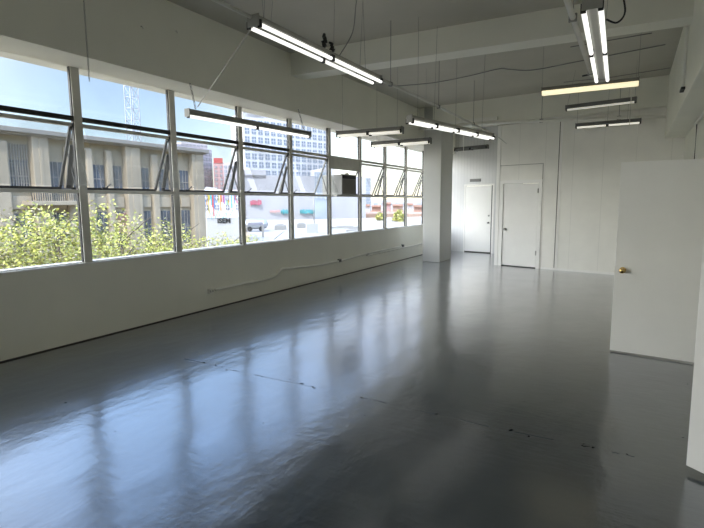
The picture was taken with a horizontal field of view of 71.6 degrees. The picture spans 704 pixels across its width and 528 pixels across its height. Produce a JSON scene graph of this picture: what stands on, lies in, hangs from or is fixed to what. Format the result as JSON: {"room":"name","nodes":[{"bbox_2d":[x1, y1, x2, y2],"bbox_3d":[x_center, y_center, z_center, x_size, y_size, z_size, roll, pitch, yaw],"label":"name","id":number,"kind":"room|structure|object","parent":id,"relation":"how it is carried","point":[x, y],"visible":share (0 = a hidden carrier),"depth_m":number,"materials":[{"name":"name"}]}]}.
{"room":"empty loft studio","nodes":[
{"label":"empty loft studio","id":0,"kind":"room"},
{"bbox_2d":[0,225,422,360],"bbox_3d":[-2.164,0.204,7.688,0.270,0.900,20.450,4,8,30],"label":"wall","id":1,"kind":"structure","parent":0,"point":[40,310],"depth_m":6.58,"materials":[{"name":"paint"}]},
{"bbox_2d":[0,66,83,271],"bbox_3d":[-3.503,-1.037,5.030,0.630,2.205,1.354,4,8,30],"label":"window","id":2,"kind":"structure","parent":1,"relation":"in","point":[71,156],"depth_m":5.46,"materials":[{"name":"paint"}]},
{"bbox_2d":[68,66,175,262],"bbox_3d":[-2.841,-1.186,6.180,0.630,2.205,1.354,4,8,30],"label":"window","id":3,"kind":"structure","parent":1,"relation":"in","point":[74,72],"depth_m":5.76,"materials":[{"name":"paint"}]},
{"bbox_2d":[165,90,241,251],"bbox_3d":[-2.179,-1.335,7.329,0.630,2.205,1.354,4,8,30],"label":"window","id":4,"kind":"structure","parent":1,"relation":"in","point":[171,99],"depth_m":6.93,"materials":[{"name":"paint"}]},
{"bbox_2d":[0,224,418,270],"bbox_3d":[-2.244,-0.232,7.678,0.250,0.050,20.450,4,8,30],"label":"trim","id":5,"kind":"structure","parent":1,"relation":"attached to","point":[414,224],"depth_m":6.83,"materials":[{"name":"paint"}]},
{"bbox_2d":[0,225,420,274],"bbox_3d":[-2.087,-0.247,7.586,0.112,0.020,20.450,4,8,30],"label":"window sill","id":6,"kind":"structure","parent":1,"relation":"on","point":[77,264],"depth_m":6.60,"materials":[{"name":"white paint"}]},
{"bbox_2d":[207,288,213,293],"bbox_3d":[-2.147,0.411,7.409,0.056,0.070,0.090,4,8,30],"label":"outlet box","id":7,"kind":"object","parent":1,"relation":"attached to","point":[209,291],"visible":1,"depth_m":7.38,"materials":[{"name":"paint"}]},
{"bbox_2d":[0,254,422,362],"bbox_3d":[-2.039,0.653,7.674,0.010,0.012,20.450,4,8,30],"label":"baseboard","id":8,"kind":"structure","parent":1,"relation":"attached to","point":[421,254],"depth_m":6.69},
{"bbox_2d":[228,106,290,244],"bbox_3d":[-1.517,-1.484,8.479,0.630,2.205,1.354,4,8,30],"label":"window","id":9,"kind":"structure","parent":1,"relation":"in","point":[241,147],"depth_m":8.17,"materials":[{"name":"paint"}]},
{"bbox_2d":[278,119,328,238],"bbox_3d":[-0.860,-1.632,9.621,0.630,2.205,1.336,4,8,30],"label":"window","id":10,"kind":"structure","parent":1,"relation":"in","point":[291,151],"depth_m":9.32,"materials":[{"name":"paint"}]},
{"bbox_2d":[214,245,401,290],"bbox_3d":[-0.365,-0.050,10.509,0.046,0.171,7.010,4,8,30],"label":"conduit","id":11,"kind":"object","parent":1,"relation":"attached to","point":[352,257],"visible":0.99,"depth_m":9.12,"materials":[{"name":"grey metal"}]},
{"bbox_2d":[328,128,359,234],"bbox_3d":[-0.174,-1.779,10.757,0.056,2.205,1.336,4,8,30],"label":"window","id":12,"kind":"structure","parent":1,"relation":"in","point":[334,162],"depth_m":10.42,"materials":[{"name":"paint"}]},
{"bbox_2d":[331,195,357,196],"bbox_3d":[-0.176,-1.493,10.661,0.220,0.031,0.920,4,8,30],"label":"board","id":13,"kind":"object","parent":12,"relation":"attached to","point":[331,195],"visible":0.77,"depth_m":10.62,"materials":[{"name":"paint"}]},
{"bbox_2d":[322,173,355,194],"bbox_3d":[-0.271,-1.743,10.636,0.512,0.470,0.620,4,8,30],"label":"air conditioner","id":14,"kind":"object","parent":13,"relation":"on","point":[342,184],"visible":0.98,"depth_m":10.39,"materials":[{"name":"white metal"}]},
{"bbox_2d":[356,136,384,231],"bbox_3d":[0.469,-1.931,11.928,0.630,2.205,1.354,4,8,30],"label":"window","id":15,"kind":"structure","parent":1,"relation":"in","point":[361,162],"depth_m":11.50,"materials":[{"name":"paint"}]},
{"bbox_2d":[374,147,405,228],"bbox_3d":[1.131,-2.080,13.078,0.630,2.205,1.354,4,8,30],"label":"window","id":16,"kind":"structure","parent":1,"relation":"in","point":[385,150],"depth_m":12.74,"materials":[{"name":"paint"}]},
{"bbox_2d":[369,243,422,255],"bbox_3d":[1.645,-0.508,14.013,0.044,0.079,5.119,4,8,30],"label":"conduit","id":17,"kind":"object","parent":1,"relation":"attached to","point":[419,243],"visible":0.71,"depth_m":13.08,"materials":[{"name":"grey metal"}]},
{"bbox_2d":[395,147,423,226],"bbox_3d":[1.793,-2.229,14.227,0.630,2.205,1.354,4,8,30],"label":"window","id":18,"kind":"structure","parent":1,"relation":"in","point":[407,168],"depth_m":14.02,"materials":[{"name":"paint"}]},
{"bbox_2d":[414,155,423,222],"bbox_3d":[2.455,-2.377,15.377,0.630,2.205,1.354,4,8,30],"label":"window","id":19,"kind":"structure","parent":1,"relation":"in","point":[423,155],"depth_m":14.89,"materials":[{"name":"paint"}]},
{"bbox_2d":[0,0,455,153],"bbox_3d":[-1.979,-2.895,7.180,0.740,0.925,20.450,4,8,30],"label":"wall","id":20,"kind":"structure","parent":0,"point":[257,79],"depth_m":6.27,"materials":[{"name":"paint"}]},
{"bbox_2d":[184,83,311,137],"bbox_3d":[-1.415,-2.194,7.105,0.166,0.468,2.453,4,9,33],"label":"strip light","id":21,"kind":"object","parent":20,"relation":"hanging from","point":[189,113],"depth_m":6.83,"materials":[{"name":"metal"}]},
{"bbox_2d":[0,251,703,527],"bbox_3d":[0.716,0.948,6.242,6.840,0.250,21.050,4,8,30],"label":"floor","id":22,"kind":"structure","parent":0,"point":[464,390],"depth_m":3.71,"materials":[{"name":"paint"}]},
{"bbox_2d":[423,107,452,261],"bbox_3d":[2.342,-2.115,13.281,0.490,4.050,0.930,4,8,30],"label":"column","id":23,"kind":"structure","parent":22,"relation":"on","point":[438,155],"depth_m":12.98,"materials":[{"name":"paint"}]},
{"bbox_2d":[168,0,682,107],"bbox_3d":[0.689,-3.368,5.699,6.840,0.350,21.050,4,8,30],"label":"ceiling","id":24,"kind":"structure","parent":0,"point":[309,19],"depth_m":7.49,"materials":[{"name":"paint"}]},
{"bbox_2d":[83,0,89,81],"bbox_3d":[-2.499,-2.377,4.557,0.013,1.300,0.013,-2,7,-15],"label":"chain","id":25,"kind":"object","parent":24,"relation":"hanging from","point":[83,0],"visible":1,"depth_m":4.59,"materials":[{"name":"grey metal"}]},
{"bbox_2d":[211,0,251,18],"bbox_3d":[-1.358,-2.459,3.413,0.052,0.856,1.880,4,8,30],"label":"conduit pipe","id":26,"kind":"object","parent":24,"relation":"hanging from","point":[220,2],"visible":1,"depth_m":4.08,"materials":[{"name":"grey metal"}]},
{"bbox_2d":[197,0,382,106],"bbox_3d":[-1.060,-2.572,5.775,1.985,1.227,2.448,4,8,30],"label":"strip light","id":27,"kind":"object","parent":24,"relation":"hanging from","point":[257,20],"depth_m":5.01,"materials":[{"name":"metal"}]},
{"bbox_2d":[257,19,261,27],"bbox_3d":[-0.811,-2.115,4.291,0.038,0.066,0.024,4,8,30],"label":"socket","id":28,"kind":"object","parent":27,"relation":"attached to","point":[259,21],"depth_m":4.28,"materials":[{"name":"black metal"}]},
{"bbox_2d":[321,33,327,47],"bbox_3d":[-0.299,-2.386,5.229,0.075,0.154,0.084,4,8,30],"label":"bundle","id":29,"kind":"object","parent":27,"relation":"attached to","point":[324,41],"visible":0.99,"depth_m":5.21,"materials":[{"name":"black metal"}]},
{"bbox_2d":[329,42,334,51],"bbox_3d":[-0.221,-2.385,5.369,0.078,0.113,0.045,-2,7,-10],"label":"bundle","id":30,"kind":"object","parent":27,"relation":"attached to","point":[332,48],"visible":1,"depth_m":5.36,"materials":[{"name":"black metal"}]},
{"bbox_2d":[336,67,403,137],"bbox_3d":[0.295,-2.877,8.410,1.232,1.296,0.162,3,8,25],"label":"light","id":31,"kind":"object","parent":24,"relation":"hanging from","point":[400,129],"visible":0.99,"depth_m":8.43,"materials":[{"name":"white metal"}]},
{"bbox_2d":[371,68,431,147],"bbox_3d":[0.934,-2.963,9.343,1.228,1.366,0.162,4,8,30],"label":"light","id":32,"kind":"object","parent":24,"relation":"hanging from","point":[416,141],"visible":0.99,"depth_m":9.35,"materials":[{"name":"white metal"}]},
{"bbox_2d":[383,26,496,136],"bbox_3d":[1.879,-3.146,8.956,0.061,0.919,6.011,4,8,30],"label":"conduit pipe","id":33,"kind":"object","parent":24,"relation":"hanging from","point":[390,83],"visible":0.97,"depth_m":7.86,"materials":[{"name":"grey metal"}]},
{"bbox_2d":[406,19,494,139],"bbox_3d":[1.573,-2.697,7.355,0.128,1.406,2.450,6,10,41],"label":"strip light","id":34,"kind":"object","parent":24,"relation":"hanging from","point":[411,119],"visible":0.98,"depth_m":7.17,"materials":[{"name":"metal"}]},
{"bbox_2d":[454,143,488,151],"bbox_3d":[3.509,-3.823,14.321,0.162,0.936,1.100,-7,10,-44],"label":"light","id":35,"kind":"object","parent":24,"relation":"hanging from","point":[484,146],"visible":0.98,"depth_m":14.30,"materials":[{"name":"grey metal"}]},
{"bbox_2d":[291,0,693,79],"bbox_3d":[1.549,-3.182,6.981,5.572,0.350,0.350,3,8,27],"label":"ceiling beam","id":36,"kind":"structure","parent":24,"relation":"attached to","point":[547,27],"depth_m":6.64,"materials":[{"name":"paint"}]},
{"bbox_2d":[390,44,665,86],"bbox_3d":[2.891,-3.530,8.851,4.703,0.119,0.318,4,8,30],"label":"cable","id":37,"kind":"object","parent":24,"relation":"attached to","point":[662,44],"visible":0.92,"depth_m":8.73,"materials":[{"name":"grey metal"}]},
{"bbox_2d":[418,75,668,132],"bbox_3d":[4.091,-3.640,11.418,5.646,0.580,0.426,5,9,37],"label":"ceiling beam","id":38,"kind":"structure","parent":24,"relation":"attached to","point":[651,92],"depth_m":10.93,"materials":[{"name":"paint"}]},
{"bbox_2d":[422,88,665,129],"bbox_3d":[4.030,-3.491,11.196,5.410,0.820,0.065,5,9,36],"label":"conduit pipe","id":39,"kind":"object","parent":24,"relation":"hanging from","point":[541,120],"visible":0.88,"depth_m":10.70,"materials":[{"name":"grey metal"}]},
{"bbox_2d":[563,0,592,76],"bbox_3d":[0.145,-2.161,1.083,0.262,0.884,11.852,4,8,30],"label":"conduit pipe","id":40,"kind":"object","parent":24,"relation":"hanging from","point":[570,8],"visible":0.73,"depth_m":4.62,"materials":[{"name":"grey metal"}]},
{"bbox_2d":[541,40,640,124],"bbox_3d":[3.303,-2.625,6.798,1.228,1.430,0.140,4,8,28],"label":"light","id":41,"kind":"object","parent":24,"relation":"hanging from","point":[626,82],"depth_m":6.76,"materials":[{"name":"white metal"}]},
{"bbox_2d":[565,70,636,110],"bbox_3d":[4.568,-3.256,8.966,1.195,0.736,0.090,6,9,39],"label":"light","id":42,"kind":"object","parent":24,"relation":"hanging from","point":[628,100],"visible":0.98,"depth_m":8.97,"materials":[{"name":"white metal"}]},
{"bbox_2d":[580,0,625,83],"bbox_3d":[2.335,-2.471,4.405,0.300,1.127,2.477,4,8,28],"label":"strip light","id":43,"kind":"object","parent":24,"relation":"hanging from","point":[591,11],"depth_m":4.04,"materials":[{"name":"metal"}]},
{"bbox_2d":[575,87,641,128],"bbox_3d":[5.230,-3.283,9.946,1.199,0.936,0.108,4,8,32],"label":"light","id":44,"kind":"object","parent":24,"relation":"hanging from","point":[607,123],"visible":0.97,"depth_m":9.97,"materials":[{"name":"white metal"}]},
{"bbox_2d":[571,33,651,46],"bbox_3d":[3.856,-3.348,7.303,1.081,0.023,0.014,4,8,32],"label":"cable","id":45,"kind":"object","parent":24,"relation":"attached to","point":[647,33],"visible":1,"depth_m":7.20,"materials":[{"name":"grey metal"}]},
{"bbox_2d":[665,0,703,138],"bbox_3d":[2.351,-2.193,2.572,0.340,1.220,16.650,4,8,30],"label":"ceiling beam","id":46,"kind":"structure","parent":24,"relation":"attached to","point":[684,108],"depth_m":6.44,"materials":[{"name":"paint"}]},
{"bbox_2d":[564,67,670,82],"bbox_3d":[5.013,-3.595,9.330,1.812,0.033,0.058,5,9,36],"label":"cable","id":47,"kind":"object","parent":46,"relation":"attached to","point":[670,67],"visible":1,"depth_m":9.21,"materials":[{"name":"grey metal"}]},
{"bbox_2d":[679,26,688,92],"bbox_3d":[4.127,-2.706,6.034,0.045,1.090,0.230,4,8,30],"label":"conduit","id":48,"kind":"object","parent":46,"relation":"attached to","point":[682,88],"visible":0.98,"depth_m":6.00,"materials":[{"name":"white metal"}]},
{"bbox_3d":[0.070,-3.083,5.087,0.130,0.055,0.130,4,8,30],"label":"junction box","id":49,"kind":"object","parent":24,"relation":"attached to","visible":0},
{"bbox_2d":[339,0,356,54],"bbox_3d":[-0.014,-2.711,5.334,0.043,0.755,0.399,-6,9,-37],"label":"power cord","id":50,"kind":"object","parent":49,"relation":"hanging from","point":[356,0],"visible":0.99,"depth_m":5.34,"materials":[{"name":"black rubber"}]},
{"bbox_2d":[451,126,497,253],"bbox_3d":[4.021,-2.381,15.308,2.746,4.050,0.118,6,9,41],"label":"wall","id":51,"kind":"structure","parent":0,"point":[481,164],"depth_m":15.43,"materials":[{"name":"paint"}]},
{"bbox_2d":[470,179,480,181],"bbox_3d":[3.872,-2.628,15.315,0.380,0.090,0.020,6,9,41],"label":"wall plate","id":52,"kind":"object","parent":51,"relation":"attached to","point":[471,180],"visible":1,"depth_m":15.31,"materials":[{"name":"grey metal"}]},
{"bbox_2d":[463,184,494,253],"bbox_3d":[3.985,-1.434,15.392,1.035,2.150,0.208,6,9,39],"label":"door","id":53,"kind":"structure","parent":51,"relation":"in","point":[478,216],"depth_m":15.37,"materials":[{"name":"white paint"}]},
{"bbox_2d":[497,107,684,272],"bbox_3d":[5.110,-1.544,11.011,3.889,3.450,0.118,6,9,41],"label":"wall","id":54,"kind":"structure","parent":0,"point":[591,162],"depth_m":10.91,"materials":[{"name":"white paint"}]},
{"bbox_2d":[494,125,501,264],"bbox_3d":[3.642,-1.685,12.197,0.093,3.450,0.029,6,9,41],"label":"trim","id":55,"kind":"structure","parent":54,"relation":"attached to","point":[499,127],"depth_m":12.18,"materials":[{"name":"white paint"}]},
{"bbox_2d":[497,179,542,268],"bbox_3d":[4.097,-0.980,11.925,1.051,2.115,0.192,6,9,41],"label":"door","id":56,"kind":"structure","parent":54,"relation":"in","point":[520,208],"depth_m":11.90,"materials":[{"name":"white paint"}]},
{"bbox_2d":[501,163,543,183],"bbox_3d":[4.071,-2.154,11.757,1.063,0.485,0.012,6,9,41],"label":"trim","id":57,"kind":"structure","parent":54,"relation":"attached to","point":[536,163],"depth_m":11.62,"materials":[{"name":"paint"}]},
{"bbox_2d":[554,122,560,259],"bbox_3d":[4.732,-1.548,11.260,0.012,3.400,0.012,4,8,30],"label":"joint","id":58,"kind":"object","parent":54,"relation":"attached to","point":[560,122],"visible":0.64,"depth_m":11.24,"materials":[{"name":"grey"}]},
{"bbox_2d":[555,122,563,267],"bbox_3d":[4.766,-1.544,11.227,0.043,3.400,0.012,6,9,41],"label":"trim","id":59,"kind":"structure","parent":54,"relation":"attached to","point":[562,122],"depth_m":11.22,"materials":[{"name":"white paint"}]},
{"bbox_2d":[540,267,613,274],"bbox_3d":[5.526,0.195,10.787,2.705,0.050,0.014,6,9,41],"label":"baseboard","id":60,"kind":"structure","parent":54,"relation":"attached to","point":[548,268],"depth_m":11.11,"materials":[{"name":"white paint"}]},
{"bbox_2d":[684,117,703,158],"bbox_3d":[2.634,-0.789,2.735,0.150,4.050,16.900,4,8,30],"label":"wall","id":61,"kind":"structure","parent":0,"point":[690,148],"depth_m":7.78,"materials":[{"name":"paint"}]},
{"bbox_2d":[610,159,703,362],"bbox_3d":[3.151,-0.029,4.855,0.942,1.975,0.200,5,9,35],"label":"door","id":62,"kind":"structure","parent":61,"relation":"in","point":[660,225],"depth_m":4.88,"materials":[{"name":"white paint"}]},
{"bbox_2d":[693,111,703,125],"bbox_3d":[5.030,-2.124,7.018,0.044,0.042,1.750,4,8,30],"label":"conduit pipe","id":63,"kind":"object","parent":61,"relation":"attached to","point":[702,114],"visible":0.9,"depth_m":7.18,"materials":[{"name":"grey metal"}]},
{"bbox_2d":[686,241,703,473],"bbox_3d":[2.115,0.249,2.555,0.049,2.018,0.541,-4,8,-29],"label":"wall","id":64,"kind":"structure","parent":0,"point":[695,450],"depth_m":2.81,"materials":[{"name":"white paint"}]},
{"label":"outside","id":65,"kind":"structure","parent":0,"visible":0},
{"bbox_2d":[371,200,421,209],"bbox_3d":[17.243,-37.003,305.763,63.042,6.012,44.904,4,8,30],"label":"building","id":66,"kind":"structure","parent":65,"point":[373,202],"depth_m":295.14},
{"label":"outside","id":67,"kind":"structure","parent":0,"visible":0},
{"bbox_3d":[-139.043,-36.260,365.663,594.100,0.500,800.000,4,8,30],"label":"ground","id":68,"kind":"structure","parent":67,"visible":0},
{"bbox_2d":[0,209,57,268],"bbox_3d":[-11.787,2.410,14.796,5.622,8.888,5.767,-5,8,-30],"label":"street tree","id":69,"kind":"object","parent":68,"relation":"on","point":[19,254],"visible":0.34,"depth_m":15.26,"materials":[{"name":"green plant"}]},
{"bbox_2d":[0,196,135,267],"bbox_3d":[-10.534,2.003,17.879,5.315,8.910,5.409,0,7,3],"label":"street tree","id":70,"kind":"object","parent":68,"relation":"on","point":[65,244],"visible":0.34,"depth_m":17.07,"materials":[{"name":"green plant"}]},
{"bbox_2d":[0,125,208,268],"bbox_3d":[-27.832,-0.572,23.848,15.100,12.720,42.600,4,8,30],"label":"stone building","id":71,"kind":"structure","parent":68,"relation":"on","point":[28,156],"depth_m":31.15,"materials":[{"name":"stone"}]},
{"bbox_2d":[7,143,30,185],"bbox_3d":[-18.320,-5.282,26.847,0.070,2.600,1.050,4,8,30],"label":"window","id":72,"kind":"structure","parent":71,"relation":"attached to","point":[19,156],"depth_m":26.88,"materials":[{"name":"grey glass"}]},
{"bbox_2d":[55,210,173,259],"bbox_3d":[-10.161,1.782,21.797,5.342,8.365,5.330,2,8,19],"label":"street tree","id":73,"kind":"object","parent":68,"relation":"on","point":[153,250],"visible":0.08,"depth_m":21.64,"materials":[{"name":"green plant"}]},
{"bbox_2d":[123,85,141,141],"bbox_3d":[-29.121,-22.385,84.121,50.000,41.040,1.830,4,8,30],"label":"tower crane","id":74,"kind":"object","parent":68,"relation":"on","point":[132,109],"visible":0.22,"depth_m":89.75,"materials":[{"name":"metal"}]},
{"bbox_2d":[124,217,222,253],"bbox_3d":[-8.852,1.611,24.771,5.493,7.946,4.676,3,8,22],"label":"street tree","id":75,"kind":"object","parent":68,"relation":"on","point":[168,223],"visible":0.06,"depth_m":24.21,"materials":[{"name":"green plant"}]},
{"bbox_2d":[167,144,212,187],"bbox_3d":[-59.089,-22.941,151.946,28.665,25.486,23.406,4,8,30],"label":"apartment tower","id":76,"kind":"structure","parent":68,"relation":"on","point":[207,159],"depth_m":153.53,"materials":[{"name":"grey concrete"}]},
{"bbox_2d":[177,142,207,148],"bbox_3d":[-67.842,-31.850,197.745,22.313,31.827,15.913,4,8,30],"label":"apartment tower","id":77,"kind":"structure","parent":68,"relation":"on","point":[204,146],"depth_m":189.01,"materials":[{"name":"white concrete"}]},
{"bbox_2d":[205,187,220,190],"bbox_3d":[-25.519,-8.598,91.614,6.357,11.685,7.302,-2,7,-16],"label":"tent roof","id":78,"kind":"structure","parent":68,"relation":"on","point":[206,188],"depth_m":90.03,"materials":[{"name":"white fabric"}]},
{"bbox_2d":[213,158,223,190],"bbox_3d":[-41.263,-21.160,152.069,14.733,21.700,14.822,4,8,30],"label":"apartment tower","id":79,"kind":"structure","parent":68,"relation":"on","point":[218,168],"depth_m":142.62,"materials":[{"name":"brick"}]},
{"bbox_2d":[205,192,238,246],"bbox_3d":[-22.669,-7.251,85.651,6.778,10.467,8.200,-2,7,-15],"label":"building","id":80,"kind":"structure","parent":68,"relation":"on","point":[224,204],"depth_m":81.44,"materials":[{"name":"paint"}]},
{"bbox_2d":[207,210,238,245],"bbox_3d":[-16.957,-2.988,62.218,6.575,7.792,5.160,-2,7,-14],"label":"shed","id":81,"kind":"object","parent":68,"relation":"on","point":[229,224],"visible":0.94,"depth_m":59.83,"materials":[{"name":"metal"}]},
{"bbox_2d":[223,163,237,191],"bbox_3d":[-36.023,-19.902,147.351,7.469,20.318,7.526,4,8,30],"label":"apartment tower","id":82,"kind":"structure","parent":68,"relation":"on","point":[225,165],"depth_m":143.49,"materials":[{"name":"white concrete"}]},
{"bbox_2d":[206,229,257,246],"bbox_3d":[-7.504,1.434,29.490,4.988,7.101,5.391,3,8,24],"label":"street tree","id":83,"kind":"object","parent":68,"relation":"on","point":[227,239],"visible":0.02,"depth_m":29.49,"materials":[{"name":"green plant"}]},
{"bbox_2d":[236,231,284,242],"bbox_3d":[-5.851,1.106,33.417,4.716,6.751,4.966,-1,7,-6],"label":"street tree","id":84,"kind":"object","parent":68,"relation":"on","point":[254,239],"visible":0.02,"depth_m":33.02,"materials":[{"name":"green plant"}]},
{"bbox_2d":[231,112,325,175],"bbox_3d":[-26.046,-36.410,183.221,20.828,43.989,37.399,4,8,30],"label":"office block","id":85,"kind":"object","parent":68,"relation":"on","point":[272,163],"visible":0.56,"depth_m":175.81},
{"bbox_2d":[244,168,365,231],"bbox_3d":[-17.798,-21.802,164.455,39.889,19.590,44.231,4,8,30],"label":"building","id":86,"kind":"structure","parent":68,"relation":"on","point":[256,207],"depth_m":152.48,"materials":[{"name":"concrete"}]},
{"bbox_2d":[314,172,326,218],"bbox_3d":[-9.016,-18.008,143.034,5.875,17.305,6.330,4,8,30],"label":"glass tower","id":87,"kind":"structure","parent":68,"relation":"on","point":[320,202],"depth_m":140.58,"materials":[{"name":"glass"}]},
{"bbox_2d":[248,217,421,241],"bbox_3d":[1.234,-7.093,108.617,70.272,4.120,109.373,4,8,30],"label":"building","id":88,"kind":"structure","parent":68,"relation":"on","point":[270,233],"depth_m":97.85,"materials":[{"name":"white concrete"}]},
{"bbox_2d":[245,219,267,231],"bbox_3d":[-15.481,-6.217,78.310,4.000,1.900,2.420,-2,7,-11],"label":"van","id":89,"kind":"object","parent":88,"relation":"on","point":[251,224],"visible":0.85,"depth_m":77.29,"materials":[{"name":"white metal"}]},
{"bbox_2d":[251,225,263,241],"bbox_3d":[-10.942,-3.399,55.950,1.707,2.100,0.100,-2,7,-11],"label":"signboard","id":90,"kind":"object","parent":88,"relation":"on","point":[262,235],"visible":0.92,"depth_m":55.98},
{"bbox_2d":[275,224,285,229],"bbox_3d":[-12.460,-6.462,84.947,2.000,0.950,1.200,-1,7,-8],"label":"roof vent","id":91,"kind":"object","parent":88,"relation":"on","point":[278,226],"visible":1,"depth_m":84.39,"materials":[{"name":"white metal"}]},
{"bbox_2d":[297,222,305,227],"bbox_3d":[-9.495,-7.282,91.312,1.600,0.950,1.200,-1,7,-6],"label":"roof vent","id":92,"kind":"object","parent":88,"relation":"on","point":[300,224],"visible":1,"depth_m":90.74,"materials":[{"name":"white metal"}]},
{"bbox_2d":[305,192,317,232],"bbox_3d":[-6.090,-7.668,73.365,1.850,6.160,1.200,-1,7,-5],"label":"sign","id":93,"kind":"object","parent":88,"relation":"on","point":[311,227],"visible":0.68,"depth_m":73.09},
{"bbox_2d":[332,225,357,227],"bbox_3d":[-1.259,-6.670,87.846,5.000,0.500,1.200,0,7,-1],"label":"roof vent","id":94,"kind":"object","parent":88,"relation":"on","point":[338,226],"visible":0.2,"depth_m":87.33,"materials":[{"name":"white metal"}]},
{"bbox_2d":[346,228,357,231],"bbox_3d":[0.306,-5.255,75.938,2.400,0.650,1.200,0,7,0],"label":"roof vent","id":95,"kind":"object","parent":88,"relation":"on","point":[349,229],"visible":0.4,"depth_m":75.36,"materials":[{"name":"white metal"}]},
{"bbox_2d":[375,212,382,220],"bbox_3d":[7.141,-12.072,124.439,2.624,2.710,2.409,4,8,30],"label":"street tree","id":96,"kind":"object","parent":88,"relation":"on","point":[379,216],"visible":0.97,"depth_m":123.86,"materials":[{"name":"green plant"}]},
{"bbox_2d":[392,209,403,221],"bbox_3d":[11.233,-11.388,117.026,3.340,3.581,3.255,4,8,30],"label":"street tree","id":97,"kind":"object","parent":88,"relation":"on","point":[398,214],"visible":0.95,"depth_m":116.37,"materials":[{"name":"green plant"}]},
{"bbox_2d":[366,178,370,210],"bbox_3d":[7.812,-35.803,267.453,13.602,21.320,19.986,4,8,30],"label":"glass tower","id":98,"kind":"structure","parent":68,"relation":"on","point":[368,180],"depth_m":256.93,"materials":[{"name":"blue glass"}]},
{"bbox_2d":[366,211,421,217],"bbox_3d":[15.101,-21.139,218.353,68.671,4.400,68.765,4,8,30],"label":"terrace","id":99,"kind":"object","parent":68,"relation":"on","point":[369,214],"visible":0.07,"depth_m":183.35,"materials":[{"name":"white concrete"}]},
{"bbox_2d":[371,205,380,211],"bbox_3d":[11.417,-26.153,229.236,8.529,2.876,10.950,4,8,30],"label":"house","id":100,"kind":"structure","parent":99,"relation":"on","point":[375,208],"depth_m":225.25,"materials":[{"name":"ceramic"}]},
{"bbox_2d":[382,202,390,211],"bbox_3d":[16.104,-26.444,225.889,7.910,4.232,10.732,4,8,30],"label":"house","id":101,"kind":"structure","parent":99,"relation":"on","point":[388,203],"depth_m":221.81,"materials":[{"name":"brick"}]},
{"bbox_2d":[392,204,402,211],"bbox_3d":[20.873,-25.599,222.564,8.492,3.326,11.085,4,8,30],"label":"house","id":102,"kind":"structure","parent":99,"relation":"on","point":[396,207],"depth_m":218.53,"materials":[{"name":"ceramic"}]},
{"bbox_2d":[407,203,412,211],"bbox_3d":[25.478,-25.406,219.069,7.452,3.760,10.701,4,8,30],"label":"house","id":103,"kind":"structure","parent":99,"relation":"on","point":[409,205],"depth_m":215.04,"materials":[{"name":"ceramic"}]},
{"bbox_2d":[413,205,421,211],"bbox_3d":[29.482,-24.560,215.617,8.022,2.894,11.000,4,8,30],"label":"house","id":104,"kind":"structure","parent":99,"relation":"on","point":[417,208],"depth_m":211.68,"materials":[{"name":"ceramic"}]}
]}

